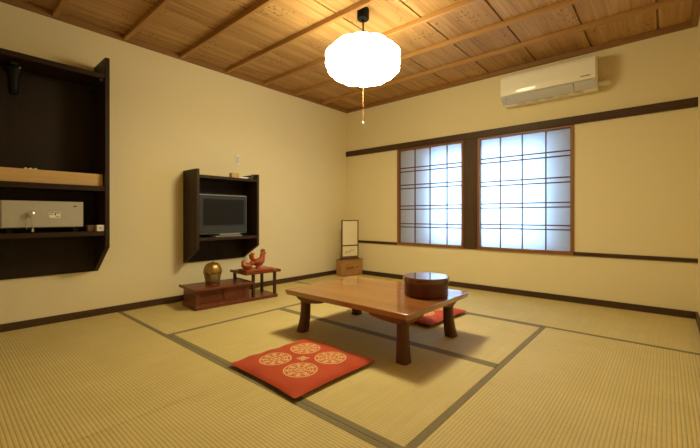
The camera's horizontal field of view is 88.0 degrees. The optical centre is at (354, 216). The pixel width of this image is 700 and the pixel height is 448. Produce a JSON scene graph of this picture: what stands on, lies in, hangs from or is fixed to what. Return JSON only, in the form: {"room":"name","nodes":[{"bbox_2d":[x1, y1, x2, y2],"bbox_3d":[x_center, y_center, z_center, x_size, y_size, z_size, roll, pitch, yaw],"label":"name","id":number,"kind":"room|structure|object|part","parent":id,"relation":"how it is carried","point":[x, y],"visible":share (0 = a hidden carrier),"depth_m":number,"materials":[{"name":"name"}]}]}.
{"room":"traditional dwelling","nodes":[
{"label":"traditional dwelling","id":0,"kind":"room"},
{"bbox_2d":[0,2,346,323],"bbox_3d":[-1.510,-0.370,3.822,0.120,2.620,4.650,0,0,41],"label":"wall","id":1,"kind":"structure","parent":0,"point":[170,116],"depth_m":3.49,"materials":[{"name":"beige paint"}]},
{"bbox_2d":[0,48,109,279],"bbox_3d":[-2.326,-0.387,2.550,0.300,1.678,0.956,0,0,41],"label":"upper cabinet","id":2,"kind":"object","parent":1,"relation":"attached to","point":[59,118],"visible":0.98,"depth_m":2.76,"materials":[{"name":"brown wood"}]},
{"bbox_2d":[4,61,22,94],"bbox_3d":[-2.360,-0.951,2.509,0.101,0.217,0.100,0,0,41],"label":"flashlight","id":3,"kind":"object","parent":2,"relation":"hanging from","point":[13,71],"visible":1,"depth_m":2.49,"materials":[{"name":"grey plastic"}]},
{"bbox_2d":[0,200,82,232],"bbox_3d":[-2.255,0.003,2.616,0.260,0.222,0.450,0,0,41],"label":"safe","id":4,"kind":"object","parent":2,"relation":"on","point":[13,213],"visible":0.99,"depth_m":2.54,"materials":[{"name":"grey paint"}]},
{"bbox_3d":[-2.223,-0.016,2.493,0.026,0.040,0.040,0,0,41],"label":"lock knob","id":5,"kind":"part","parent":4,"relation":"part of","materials":[{"name":"metal"}]},
{"bbox_3d":[-2.150,-0.009,2.596,0.002,0.046,0.068,0,0,41],"label":"dial plate","id":6,"kind":"part","parent":4,"relation":"part of","materials":[{"name":"white plastic"}]},
{"bbox_2d":[0,167,102,185],"bbox_3d":[-2.303,-0.279,2.586,0.228,0.094,0.802,0,0,41],"label":"tray","id":7,"kind":"object","parent":2,"relation":"on","point":[6,173],"visible":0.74,"depth_m":2.57,"materials":[{"name":"brown wood"}]},
{"bbox_2d":[0,230,104,238],"bbox_3d":[-2.324,0.131,2.548,0.282,0.034,0.896,0,0,41],"label":"shelf","id":8,"kind":"object","parent":2,"relation":"attached to","point":[16,234],"depth_m":2.62,"materials":[{"name":"brown wood"}]},
{"bbox_2d":[0,181,104,192],"bbox_3d":[-2.324,-0.213,2.548,0.282,0.038,0.896,0,0,41],"label":"shelf","id":9,"kind":"object","parent":2,"relation":"attached to","point":[5,186],"depth_m":2.62,"materials":[{"name":"brown wood"}]},
{"bbox_2d":[86,225,94,230],"bbox_3d":[-2.029,0.091,2.780,0.060,0.047,0.044,0,0,41],"label":"box","id":10,"kind":"object","parent":2,"relation":"on","point":[88,227],"visible":0.84,"depth_m":2.76,"materials":[{"name":"brown wood"}]},
{"bbox_2d":[95,225,103,230],"bbox_3d":[-1.966,0.090,2.796,0.052,0.048,0.048,0,0,41],"label":"box","id":11,"kind":"object","parent":2,"relation":"on","point":[97,227],"visible":0.97,"depth_m":2.78,"materials":[{"name":"white plastic"}]},
{"bbox_3d":[-2.024,-0.387,2.901,0.300,1.678,0.030,0,0,41],"label":"panel","id":12,"kind":"part","parent":2,"relation":"part of","materials":[{"name":"brown wood"}]},
{"bbox_2d":[0,270,335,332],"bbox_3d":[-1.512,0.793,3.714,0.016,0.055,4.284,0,0,41],"label":"baseboard","id":13,"kind":"structure","parent":1,"relation":"attached to","point":[106,310],"depth_m":3.05,"materials":[{"name":"brown wood"}]},
{"bbox_2d":[0,0,346,112],"bbox_3d":[-1.511,-1.542,3.700,0.036,0.045,4.264,0,0,41],"label":"trim","id":14,"kind":"structure","parent":1,"relation":"attached to","point":[17,3],"depth_m":3.26,"materials":[{"name":"brown wood"}]},
{"bbox_2d":[183,168,258,262],"bbox_3d":[-1.346,0.006,3.705,0.280,0.902,0.680,0,0,41],"label":"upper cabinet","id":15,"kind":"object","parent":1,"relation":"attached to","point":[197,247],"visible":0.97,"depth_m":3.71,"materials":[{"name":"brown wood"}]},
{"bbox_3d":[-1.559,0.006,3.458,0.280,0.902,0.028,0,0,41],"label":"panel","id":16,"kind":"part","parent":15,"relation":"part of","materials":[{"name":"brown wood"}]},
{"bbox_3d":[-1.448,0.033,3.792,0.012,0.845,0.624,0,0,41],"label":"panel","id":17,"kind":"part","parent":15,"relation":"part of","materials":[{"name":"brown wood"}]},
{"bbox_2d":[200,194,246,236],"bbox_3d":[-1.327,-0.005,3.632,0.127,0.418,0.528,0,0,41],"label":"television","id":18,"kind":"object","parent":15,"relation":"on","point":[220,215],"visible":0.81,"depth_m":3.61,"materials":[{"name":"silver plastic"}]},
{"bbox_2d":[200,227,244,232],"bbox_3d":[-1.303,0.131,3.611,0.001,0.046,0.488,0,0,41],"label":"speaker grille","id":19,"kind":"object","parent":18,"relation":"attached to","point":[202,229],"depth_m":3.60,"materials":[{"name":"grey plastic"}]},
{"bbox_2d":[200,235,256,240],"bbox_3d":[-1.343,0.218,3.702,0.264,0.028,0.624,0,0,41],"label":"shelf","id":20,"kind":"object","parent":15,"relation":"attached to","point":[202,237],"depth_m":3.68,"materials":[{"name":"brown wood"}]},
{"bbox_2d":[229,173,238,177],"bbox_3d":[-1.232,-0.417,3.715,0.050,0.050,0.086,0,0,41],"label":"box","id":21,"kind":"object","parent":15,"relation":"on","point":[236,175],"visible":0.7,"depth_m":3.69,"materials":[{"name":"brown wood"}]},
{"bbox_3d":[-1.134,0.006,3.952,0.280,0.902,0.028,0,0,41],"label":"panel","id":22,"kind":"part","parent":15,"relation":"part of","materials":[{"name":"brown wood"}]},
{"bbox_2d":[235,155,239,164],"bbox_3d":[-1.282,-0.619,3.985,0.013,0.110,0.058,0,0,41],"label":"wall switch","id":23,"kind":"object","parent":1,"relation":"attached to","point":[237,157],"visible":1,"depth_m":3.98,"materials":[{"name":"white plastic"}]},
{"bbox_2d":[22,0,694,108],"bbox_3d":[-0.035,-1.605,2.554,3.970,0.080,4.650,0,0,41],"label":"ceiling","id":24,"kind":"structure","parent":0,"point":[180,24],"depth_m":3.05,"materials":[{"name":"brown wood"}]},
{"bbox_2d":[53,0,67,16],"bbox_3d":[-0.886,-1.544,1.563,3.770,0.041,0.030,0,0,41],"label":"trim","id":25,"kind":"structure","parent":24,"relation":"attached to","point":[60,5],"depth_m":2.66,"materials":[{"name":"brown wood"}]},
{"bbox_2d":[124,0,170,39],"bbox_3d":[-0.576,-1.544,1.924,3.770,0.041,0.030,0,0,41],"label":"trim","id":26,"kind":"structure","parent":24,"relation":"attached to","point":[157,7],"depth_m":2.81,"materials":[{"name":"brown wood"}]},
{"bbox_2d":[180,0,274,57],"bbox_3d":[-0.265,-1.544,2.285,3.770,0.041,0.030,0,0,41],"label":"trim","id":27,"kind":"structure","parent":24,"relation":"attached to","point":[259,5],"depth_m":2.92,"materials":[{"name":"brown wood"}]},
{"bbox_2d":[226,0,377,72],"bbox_3d":[0.045,-1.544,2.646,3.770,0.041,0.030,0,0,41],"label":"trim","id":28,"kind":"structure","parent":24,"relation":"attached to","point":[363,3],"depth_m":3.02,"materials":[{"name":"brown wood"}]},
{"bbox_2d":[325,7,399,124],"bbox_3d":[0.065,-1.127,2.739,0.556,0.874,0.574,0,0,41],"label":"pendant lamp","id":29,"kind":"object","parent":24,"relation":"hanging from","point":[360,59],"visible":1,"depth_m":2.56,"materials":[{"name":"white paper"}]},
{"bbox_3d":[0.065,-1.160,2.739,0.556,0.260,0.574,0,0,41],"label":"lamp shade","id":30,"kind":"part","parent":29,"relation":"part of","materials":[{"name":"white paper"}]},
{"bbox_2d":[263,0,480,84],"bbox_3d":[0.355,-1.544,3.007,3.770,0.041,0.030,0,0,41],"label":"trim","id":31,"kind":"structure","parent":24,"relation":"attached to","point":[461,4],"depth_m":2.93,"materials":[{"name":"brown wood"}]},
{"bbox_2d":[295,0,584,95],"bbox_3d":[0.666,-1.544,3.368,3.770,0.041,0.030,0,0,41],"label":"trim","id":32,"kind":"structure","parent":24,"relation":"attached to","point":[564,3],"depth_m":3.02,"materials":[{"name":"brown wood"}]},
{"bbox_2d":[322,0,687,104],"bbox_3d":[0.976,-1.544,3.729,3.770,0.041,0.030,0,0,41],"label":"trim","id":33,"kind":"structure","parent":24,"relation":"attached to","point":[664,3],"depth_m":3.23,"materials":[{"name":"brown wood"}]},
{"bbox_2d":[347,26,697,311],"bbox_3d":[1.341,-0.370,4.154,3.770,2.620,0.070,0,0,41],"label":"wall","id":34,"kind":"structure","parent":0,"point":[636,177],"depth_m":3.33,"materials":[{"name":"beige paint"}]},
{"bbox_2d":[358,240,396,244],"bbox_3d":[0.224,0.359,5.058,0.897,0.034,0.014,0,0,41],"label":"trim","id":35,"kind":"structure","parent":34,"relation":"attached to","point":[359,241],"depth_m":4.97,"materials":[{"name":"brown wood"}]},
{"bbox_2d":[397,140,462,248],"bbox_3d":[0.923,-0.253,4.484,0.913,1.247,0.074,0,0,41],"label":"window","id":36,"kind":"structure","parent":34,"relation":"in","point":[429,177],"depth_m":4.49,"materials":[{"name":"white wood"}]},
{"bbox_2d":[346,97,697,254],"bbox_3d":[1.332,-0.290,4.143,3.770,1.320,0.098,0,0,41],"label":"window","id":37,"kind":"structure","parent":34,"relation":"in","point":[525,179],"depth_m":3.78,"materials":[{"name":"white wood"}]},
{"bbox_2d":[347,21,697,112],"bbox_3d":[1.306,-1.542,4.114,3.770,0.045,0.036,0,0,41],"label":"trim","id":38,"kind":"structure","parent":34,"relation":"attached to","point":[686,25],"depth_m":3.59,"materials":[{"name":"brown wood"}]},
{"bbox_2d":[362,270,694,318],"bbox_3d":[1.313,0.793,4.121,3.770,0.055,0.016,0,0,41],"label":"baseboard","id":39,"kind":"structure","parent":34,"relation":"attached to","point":[651,309],"depth_m":3.47,"materials":[{"name":"brown wood"}]},
{"bbox_2d":[500,55,611,108],"bbox_3d":[1.903,-1.294,3.478,0.913,0.326,0.230,0,0,41],"label":"air conditioner","id":40,"kind":"object","parent":34,"relation":"attached to","point":[577,77],"visible":1,"depth_m":3.40,"materials":[{"name":"beige plastic"}]},
{"bbox_3d":[1.801,-1.313,3.433,0.813,0.199,0.024,0,0,41],"label":"panel","id":41,"kind":"part","parent":40,"relation":"part of","materials":[{"name":"beige plastic"}]},
{"bbox_2d":[574,252,697,262],"bbox_3d":[2.416,0.355,3.174,0.862,0.034,0.014,0,0,41],"label":"trim","id":42,"kind":"structure","parent":34,"relation":"attached to","point":[658,258],"depth_m":3.13,"materials":[{"name":"brown wood"}]},
{"bbox_2d":[698,17,699,316],"bbox_3d":[1.440,-0.370,1.286,0.120,2.620,4.650,0,0,41],"label":"wall","id":43,"kind":"structure","parent":0,"point":[699,17],"depth_m":2.77,"materials":[{"name":"beige paint"}]},
{"bbox_2d":[692,0,699,25],"bbox_3d":[1.321,-1.542,1.266,0.036,0.045,4.264,0,0,41],"label":"trim","id":44,"kind":"structure","parent":43,"relation":"attached to","point":[696,12],"depth_m":2.71,"materials":[{"name":"brown wood"}]},
{"bbox_2d":[695,312,699,332],"bbox_3d":[1.335,0.793,1.267,0.016,0.055,4.284,0,0,41],"label":"baseboard","id":45,"kind":"structure","parent":43,"relation":"attached to","point":[697,317],"depth_m":2.71,"materials":[{"name":"brown wood"}]},
{"bbox_3d":[-0.083,0.903,2.497,3.970,0.075,4.500,0,0,41],"label":"floor","id":46,"kind":"structure","parent":0,"visible":0},
{"bbox_2d":[0,311,246,447],"bbox_3d":[-1.593,0.842,2.145,1.938,0.047,0.937,0,0,41],"label":"mat","id":47,"kind":"object","parent":46,"relation":"on","point":[64,383],"visible":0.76,"depth_m":1.84,"materials":[{"name":"beige wicker"}]},
{"bbox_2d":[121,281,308,334],"bbox_3d":[-1.032,0.842,3.532,0.980,0.047,1.894,0,0,41],"label":"mat","id":48,"kind":"object","parent":46,"relation":"on","point":[172,318],"visible":0.44,"depth_m":3.09,"materials":[{"name":"beige wicker"}]},
{"bbox_2d":[179,268,280,310],"bbox_3d":[-1.185,0.680,3.527,0.880,0.278,0.352,0,0,-44],"label":"display stand","id":49,"kind":"object","parent":48,"relation":"on","point":[197,296],"visible":0.94,"depth_m":3.36,"materials":[{"name":"brown wood"}]},
{"bbox_3d":[-1.279,0.718,3.256,0.228,0.108,0.009,0,0,-44],"label":"sliding door","id":50,"kind":"part","parent":49,"relation":"part of","materials":[{"name":"brown wood"}]},
{"bbox_2d":[203,261,221,285],"bbox_3d":[-1.326,0.528,3.388,0.165,0.215,0.165,0,0,41],"label":"jar","id":51,"kind":"object","parent":49,"relation":"on","point":[212,271],"visible":1,"depth_m":3.33,"materials":[{"name":"gold metal"}]},
{"bbox_3d":[-1.190,0.805,3.527,0.827,0.028,0.322,0,0,-44],"label":"board","id":52,"kind":"part","parent":49,"relation":"part of","materials":[{"name":"brown wood"}]},
{"bbox_3d":[-1.117,0.718,3.397,0.215,0.108,0.009,0,0,-44],"label":"sliding door","id":53,"kind":"part","parent":49,"relation":"part of","materials":[{"name":"brown wood"}]},
{"bbox_3d":[-0.991,0.678,3.548,0.026,0.226,0.026,0,0,-44],"label":"post","id":54,"kind":"part","parent":49,"relation":"part of","materials":[{"name":"brown wood"}]},
{"bbox_2d":[230,268,280,275],"bbox_3d":[-1.010,0.553,3.699,0.390,0.024,0.337,0,0,-44],"label":"shelf","id":55,"kind":"object","parent":49,"relation":"attached to","point":[235,272],"depth_m":3.59,"materials":[{"name":"brown wood"}]},
{"bbox_2d":[239,266,275,272],"bbox_3d":[-0.980,0.536,3.671,0.334,0.022,0.170,0,0,-44],"label":"tray","id":56,"kind":"object","parent":49,"relation":"on","point":[263,268],"visible":1,"depth_m":3.61,"materials":[{"name":"red paint"}]},
{"bbox_2d":[241,260,253,269],"bbox_3d":[-1.052,0.477,3.564,0.127,0.096,0.094,0,0,-36],"label":"figurine","id":57,"kind":"object","parent":56,"relation":"on","point":[246,266],"visible":1,"depth_m":3.53,"materials":[{"name":"red ceramic"}]},
{"bbox_2d":[249,249,265,267],"bbox_3d":[-0.978,0.428,3.686,0.194,0.194,0.100,0,0,-44],"label":"rooster figurine","id":58,"kind":"object","parent":56,"relation":"on","point":[258,262],"visible":0.97,"depth_m":3.66,"materials":[{"name":"red ceramic"}]},
{"bbox_3d":[-0.996,0.678,3.896,0.026,0.226,0.026,0,0,-44],"label":"post","id":59,"kind":"part","parent":49,"relation":"part of","materials":[{"name":"brown wood"}]},
{"bbox_3d":[-0.819,0.678,3.715,0.026,0.226,0.026,0,0,-44],"label":"post","id":60,"kind":"part","parent":49,"relation":"part of","materials":[{"name":"brown wood"}]},
{"bbox_2d":[60,375,389,447],"bbox_3d":[-0.163,0.842,0.916,1.828,0.047,0.937,0,0,41],"label":"mat","id":61,"kind":"object","parent":46,"relation":"on","point":[245,412],"visible":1,"depth_m":1.41,"materials":[{"name":"beige wicker"}]},
{"bbox_2d":[169,309,495,447],"bbox_3d":[-0.249,0.842,2.239,1.889,0.047,0.954,0,0,41],"label":"mat","id":62,"kind":"object","parent":46,"relation":"on","point":[391,403],"visible":0.64,"depth_m":1.90,"materials":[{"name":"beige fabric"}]},
{"bbox_2d":[229,338,374,398],"bbox_3d":[-0.282,0.798,1.990,0.571,0.040,0.567,0,0,42],"label":"floor cushion","id":63,"kind":"object","parent":62,"relation":"on","point":[300,367],"visible":1,"depth_m":1.90,"materials":[{"name":"red fabric"}]},
{"bbox_2d":[285,276,468,365],"bbox_3d":[0.146,0.669,2.534,1.034,0.300,0.780,0,0,41],"label":"table","id":64,"kind":"object","parent":62,"relation":"on","point":[386,300],"visible":0.93,"depth_m":2.34,"materials":[{"name":"brown wood"}]},
{"bbox_3d":[-0.364,0.689,2.586,0.081,0.260,0.081,0,0,41],"label":"leg","id":65,"kind":"part","parent":64,"relation":"part of","materials":[{"name":"brown wood"}]},
{"bbox_3d":[0.018,0.689,3.031,0.081,0.260,0.081,0,0,41],"label":"leg","id":66,"kind":"part","parent":64,"relation":"part of","materials":[{"name":"brown wood"}]},
{"bbox_3d":[0.275,0.689,2.037,0.081,0.260,0.081,0,0,41],"label":"leg","id":67,"kind":"part","parent":64,"relation":"part of","materials":[{"name":"brown wood"}]},
{"bbox_2d":[403,272,448,298],"bbox_3d":[0.472,0.456,2.396,0.300,0.126,0.300,0,0,41],"label":"lidded box","id":68,"kind":"object","parent":64,"relation":"on","point":[419,285],"visible":1,"depth_m":2.28,"materials":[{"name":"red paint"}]},
{"bbox_3d":[0.472,0.412,2.396,0.300,0.038,0.300,0,0,41],"label":"lid","id":69,"kind":"part","parent":68,"relation":"part of","materials":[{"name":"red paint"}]},
{"bbox_3d":[0.657,0.689,2.482,0.081,0.260,0.081,0,0,41],"label":"leg","id":70,"kind":"part","parent":64,"relation":"part of","materials":[{"name":"brown wood"}]},
{"bbox_2d":[294,274,473,291],"bbox_3d":[0.287,0.842,4.331,1.938,0.047,1.033,0,0,41],"label":"mat","id":71,"kind":"object","parent":46,"relation":"on","point":[334,276],"visible":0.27,"depth_m":4.70,"materials":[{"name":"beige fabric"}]},
{"bbox_2d":[336,258,362,276],"bbox_3d":[-0.065,0.708,5.059,0.358,0.222,0.163,0,0,-34],"label":"drawer box","id":72,"kind":"object","parent":71,"relation":"on","point":[349,267],"visible":0.94,"depth_m":5.00,"materials":[{"name":"brown wood"}]},
{"bbox_2d":[341,220,357,259],"bbox_3d":[-0.064,0.324,5.041,0.272,0.545,0.024,0,0,-34],"label":"framed panel","id":73,"kind":"object","parent":72,"relation":"on","point":[349,228],"visible":1,"depth_m":5.03,"materials":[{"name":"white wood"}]},
{"bbox_3d":[-0.064,0.230,5.042,0.248,0.333,0.010,0,0,-34],"label":"panel","id":74,"kind":"part","parent":73,"relation":"part of","materials":[{"name":"beige paper"}]},
{"bbox_3d":[-0.064,0.482,5.042,0.248,0.140,0.010,0,0,-34],"label":"panel","id":75,"kind":"part","parent":73,"relation":"part of","materials":[{"name":"beige paper"}]},
{"bbox_3d":[-0.032,0.711,5.009,0.322,0.184,0.007,0,0,-34],"label":"drawer","id":76,"kind":"part","parent":72,"relation":"part of","materials":[{"name":"brown wood"}]},
{"bbox_2d":[281,303,540,365],"bbox_3d":[0.369,0.842,2.958,1.889,0.047,0.938,0,0,41],"label":"mat","id":77,"kind":"object","parent":46,"relation":"on","point":[490,340],"visible":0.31,"depth_m":2.58,"materials":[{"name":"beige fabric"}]},
{"bbox_2d":[414,307,465,325],"bbox_3d":[0.543,0.791,3.033,0.571,0.054,0.567,0,0,44],"label":"floor cushion","id":78,"kind":"object","parent":77,"relation":"on","point":[434,317],"visible":0.34,"depth_m":2.78,"materials":[{"name":"red fabric"}]},
{"bbox_2d":[405,327,699,447],"bbox_3d":[1.115,0.842,1.687,0.895,0.047,1.894,0,0,41],"label":"mat","id":79,"kind":"object","parent":46,"relation":"on","point":[558,388],"visible":1,"depth_m":1.60,"materials":[{"name":"beige wicker"}]},
{"bbox_2d":[453,289,699,354],"bbox_3d":[1.716,0.842,3.103,1.828,0.047,1.033,0,0,41],"label":"mat","id":80,"kind":"object","parent":46,"relation":"on","point":[675,333],"visible":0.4,"depth_m":2.88,"materials":[{"name":"beige wicker"}]}
]}

